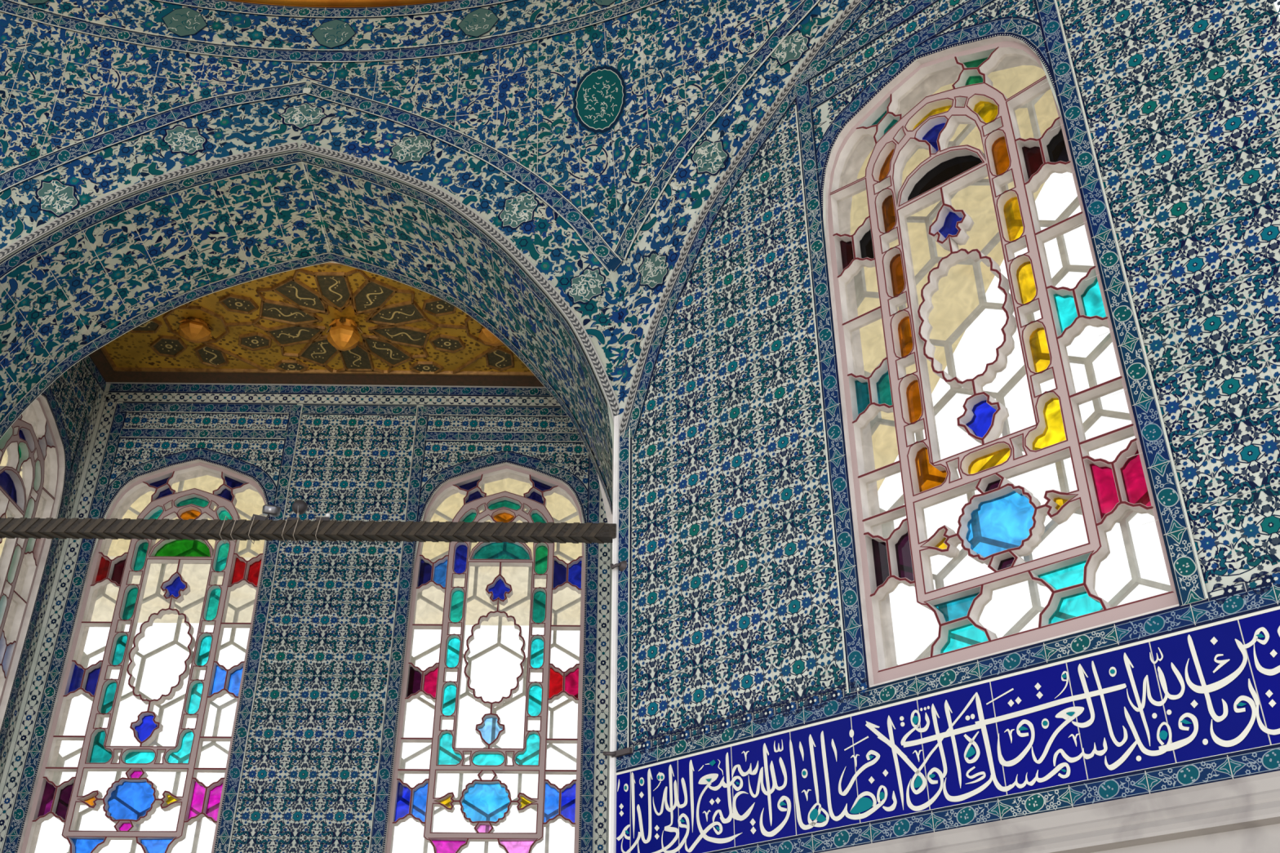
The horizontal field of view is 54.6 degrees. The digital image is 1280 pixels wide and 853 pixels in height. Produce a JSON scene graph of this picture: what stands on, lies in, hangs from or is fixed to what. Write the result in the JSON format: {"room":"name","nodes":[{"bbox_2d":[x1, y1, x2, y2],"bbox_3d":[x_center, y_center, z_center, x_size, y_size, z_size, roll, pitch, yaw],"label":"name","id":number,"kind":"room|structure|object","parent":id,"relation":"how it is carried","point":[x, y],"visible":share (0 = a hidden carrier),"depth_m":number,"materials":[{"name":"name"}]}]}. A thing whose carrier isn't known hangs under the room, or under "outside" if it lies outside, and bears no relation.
{"room":"mosque","nodes":[
{"label":"mosque","id":0,"kind":"room"},
{"bbox_2d":[0,355,106,782],"bbox_3d":[-3.675,1.771,6.013,0.008,6.351,2.276,1,-31,-1],"label":"wall","id":1,"kind":"structure","parent":0,"point":[73,398],"depth_m":7.95,"materials":[{"name":"tile"}]},
{"bbox_2d":[0,395,65,731],"bbox_3d":[-3.817,0.985,6.979,0.265,3.106,1.320,1,-31,-1],"label":"window","id":2,"kind":"structure","parent":1,"relation":"in","point":[33,442],"depth_m":7.53,"materials":[{"name":"glass"}]},
{"bbox_2d":[5,448,22,517],"bbox_3d":[-3.936,0.983,6.977,0.027,3.106,1.320,1,-31,-1],"label":"window pane","id":3,"kind":"object","parent":2,"relation":"attached to","point":[8,514],"depth_m":7.74,"materials":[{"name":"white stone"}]},
{"bbox_2d":[0,383,612,852],"bbox_3d":[-1.917,2.385,7.005,3.570,6.320,0.014,1,-31,-1],"label":"wall","id":4,"kind":"structure","parent":0,"point":[311,763],"depth_m":7.85,"materials":[{"name":"tile"}]},
{"bbox_2d":[17,459,266,852],"bbox_3d":[-2.955,1.455,7.698,1.320,3.106,0.265,1,-31,-1],"label":"window","id":5,"kind":"structure","parent":4,"relation":"in","point":[50,798],"depth_m":7.57,"materials":[{"name":"glass"}]},
{"bbox_2d":[384,462,585,852],"bbox_3d":[-0.900,1.476,7.734,1.320,3.106,0.265,1,-31,-1],"label":"window","id":6,"kind":"structure","parent":4,"relation":"in","point":[406,802],"depth_m":7.64,"materials":[{"name":"glass"}]},
{"bbox_2d":[0,11,631,523],"bbox_3d":[-2.331,0.223,5.962,4.576,5.154,1.690,4,-31,-7],"label":"arch","id":7,"kind":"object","parent":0,"point":[516,134],"depth_m":6.73,"materials":[{"name":"tile"}]},
{"bbox_2d":[0,517,616,543],"bbox_3d":[-1.882,0.460,5.513,3.550,0.071,0.068,1,-31,-1],"label":"bar","id":8,"kind":"object","parent":7,"relation":"attached to","point":[10,527],"visible":1,"depth_m":5.50,"materials":[{"name":"grey metal"}]},
{"bbox_2d":[219,515,228,543],"bbox_3d":[-1.845,0.460,5.514,0.020,0.095,0.094,1,-31,-1],"label":"tie","id":9,"kind":"object","parent":8,"relation":"attached to","point":[225,516],"visible":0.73,"depth_m":5.48,"materials":[{"name":"beige metal"}]},
{"bbox_2d":[230,515,239,543],"bbox_3d":[-1.797,0.461,5.515,0.020,0.095,0.094,1,-31,-1],"label":"tie","id":10,"kind":"object","parent":8,"relation":"attached to","point":[237,516],"visible":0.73,"depth_m":5.49,"materials":[{"name":"beige metal"}]},
{"bbox_2d":[248,504,280,544],"bbox_3d":[-1.671,0.430,5.534,0.118,0.167,0.099,1,-31,-1],"label":"spotlight","id":11,"kind":"object","parent":8,"relation":"attached to","point":[268,510],"visible":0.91,"depth_m":5.52,"materials":[{"name":"silver metal"}]},
{"bbox_2d":[281,499,307,544],"bbox_3d":[-1.541,0.417,5.547,0.081,0.202,0.094,1,-31,-1],"label":"spotlight","id":12,"kind":"object","parent":8,"relation":"attached to","point":[300,507],"visible":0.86,"depth_m":5.56,"materials":[{"name":"silver metal"}]},
{"bbox_2d":[315,513,330,544],"bbox_3d":[-1.417,0.448,5.532,0.056,0.134,0.094,1,-31,-1],"label":"spotlight","id":13,"kind":"object","parent":8,"relation":"attached to","point":[326,517],"visible":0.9,"depth_m":5.52,"materials":[{"name":"silver metal"}]},
{"bbox_2d":[0,142,619,423],"bbox_3d":[-1.882,-0.751,6.231,3.628,1.841,0.005,1,-31,-1],"label":"trim","id":14,"kind":"structure","parent":7,"relation":"attached to","point":[602,375],"depth_m":6.45,"materials":[{"name":"grey stone"}]},
{"bbox_2d":[608,414,620,852],"bbox_3d":[-0.106,1.204,5.115,0.032,2.900,0.062,1,-31,-1],"label":"trim","id":15,"kind":"structure","parent":7,"relation":"attached to","point":[612,800],"depth_m":5.25,"materials":[{"name":"white stone"}]},
{"bbox_2d":[88,262,546,388],"bbox_3d":[-1.914,-0.658,8.063,3.550,0.093,1.334,1,-31,-1],"label":"ceiling","id":16,"kind":"structure","parent":0,"point":[271,330],"depth_m":8.25,"materials":[{"name":"gold stone"}]},
{"bbox_2d":[176,317,213,343],"bbox_3d":[-2.884,-0.612,8.023,0.222,0.122,0.222,-11,-33,18],"label":"boss","id":17,"kind":"object","parent":16,"relation":"attached to","point":[193,330],"visible":1,"depth_m":7.98,"materials":[{"name":"gold metal"}]},
{"bbox_2d":[325,317,362,351],"bbox_3d":[-1.914,-0.580,8.004,0.222,0.196,0.222,-11,-33,18],"label":"boss","id":18,"kind":"object","parent":16,"relation":"attached to","point":[344,335],"visible":1,"depth_m":7.95,"materials":[{"name":"gold metal"}]},
{"bbox_2d":[476,324,504,346],"bbox_3d":[-0.944,-0.592,8.057,0.222,0.122,0.222,-11,-33,18],"label":"boss","id":19,"kind":"object","parent":16,"relation":"attached to","point":[486,336],"visible":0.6,"depth_m":8.02,"materials":[{"name":"gold metal"}]},
{"bbox_2d":[0,0,663,62],"bbox_3d":[-1.193,-2.854,6.418,6.998,0.701,1.809,-5,-31,8],"label":"wall","id":20,"kind":"structure","parent":0,"point":[217,28],"depth_m":7.08,"materials":[{"name":"tile"}]},
{"bbox_2d":[227,0,451,7],"bbox_3d":[-1.756,-4.777,3.667,8.640,0.225,8.640,1,-31,-1],"label":"crown molding","id":21,"kind":"structure","parent":20,"relation":"attached to","point":[317,3],"depth_m":7.27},
{"bbox_2d":[599,0,1279,852],"bbox_3d":[1.511,-0.879,4.417,4.705,4.854,0.304,-25,-39,35],"label":"wall","id":22,"kind":"structure","parent":0,"point":[740,612],"depth_m":4.85,"materials":[{"name":"tile"}]},
{"bbox_2d":[603,746,632,757],"bbox_3d":[-0.089,1.313,4.989,0.127,0.025,0.047,-25,-39,35],"label":"iron hook","id":23,"kind":"object","parent":22,"relation":"attached to","point":[624,752],"visible":1,"depth_m":4.99,"materials":[{"name":"grey metal"}]},
{"bbox_2d":[609,560,627,571],"bbox_3d":[-0.091,0.606,5.417,0.070,0.056,0.052,-25,-39,35],"label":"iron hook","id":24,"kind":"object","parent":22,"relation":"attached to","point":[622,566],"visible":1,"depth_m":5.41,"materials":[{"name":"grey metal"}]},
{"bbox_2d":[618,0,861,437],"bbox_3d":[1.046,-1.286,5.380,3.119,1.901,0.006,-25,-39,35],"label":"trim","id":25,"kind":"structure","parent":22,"relation":"attached to","point":[854,3],"depth_m":5.94,"materials":[{"name":"grey stone"}]},
{"bbox_2d":[615,605,1279,852],"bbox_3d":[1.026,1.033,4.012,3.040,0.386,0.005,-25,-39,35],"label":"frieze","id":26,"kind":"object","parent":22,"relation":"attached to","point":[1212,689],"visible":1,"depth_m":3.96,"materials":[{"name":"tile"}]},
{"bbox_2d":[822,35,1179,687],"bbox_3d":[1.294,-0.386,4.792,1.320,3.106,0.265,-25,-39,35],"label":"window","id":27,"kind":"structure","parent":22,"relation":"in","point":[902,118],"depth_m":4.65,"materials":[{"name":"glass"}]},
{"bbox_2d":[820,770,1279,852],"bbox_3d":[1.035,1.507,3.699,3.094,0.622,0.072,-25,-39,35],"label":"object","id":28,"kind":"structure","parent":22,"relation":"attached to","point":[1242,815],"depth_m":3.50,"materials":[{"name":"grey stone"}]},
{"label":"outside","id":29,"kind":"structure","parent":0,"visible":0},
{"bbox_2d":[850,65,1058,491],"bbox_3d":[1.339,-0.861,7.622,1.931,0.120,5.711,1,-31,-1],"label":"roof eaves","id":30,"kind":"object","parent":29,"point":[956,298],"visible":0.05,"depth_m":7.22,"materials":[{"name":"glass"}]},
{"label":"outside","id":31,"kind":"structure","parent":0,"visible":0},
{"bbox_2d":[0,448,582,559],"bbox_3d":[-3.084,0.471,10.036,8.200,0.120,2.540,1,-31,-1],"label":"roof eaves","id":32,"kind":"object","parent":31,"point":[249,501],"depth_m":10.26,"materials":[{"name":"glass"}]},
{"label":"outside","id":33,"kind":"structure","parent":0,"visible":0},
{"bbox_2d":[0,555,581,626],"bbox_3d":[-2.976,1.538,11.813,8.500,0.100,1.600,1,-31,-1],"label":"roof eaves","id":34,"kind":"object","parent":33,"point":[196,575],"depth_m":11.93,"materials":[{"name":"paint"}]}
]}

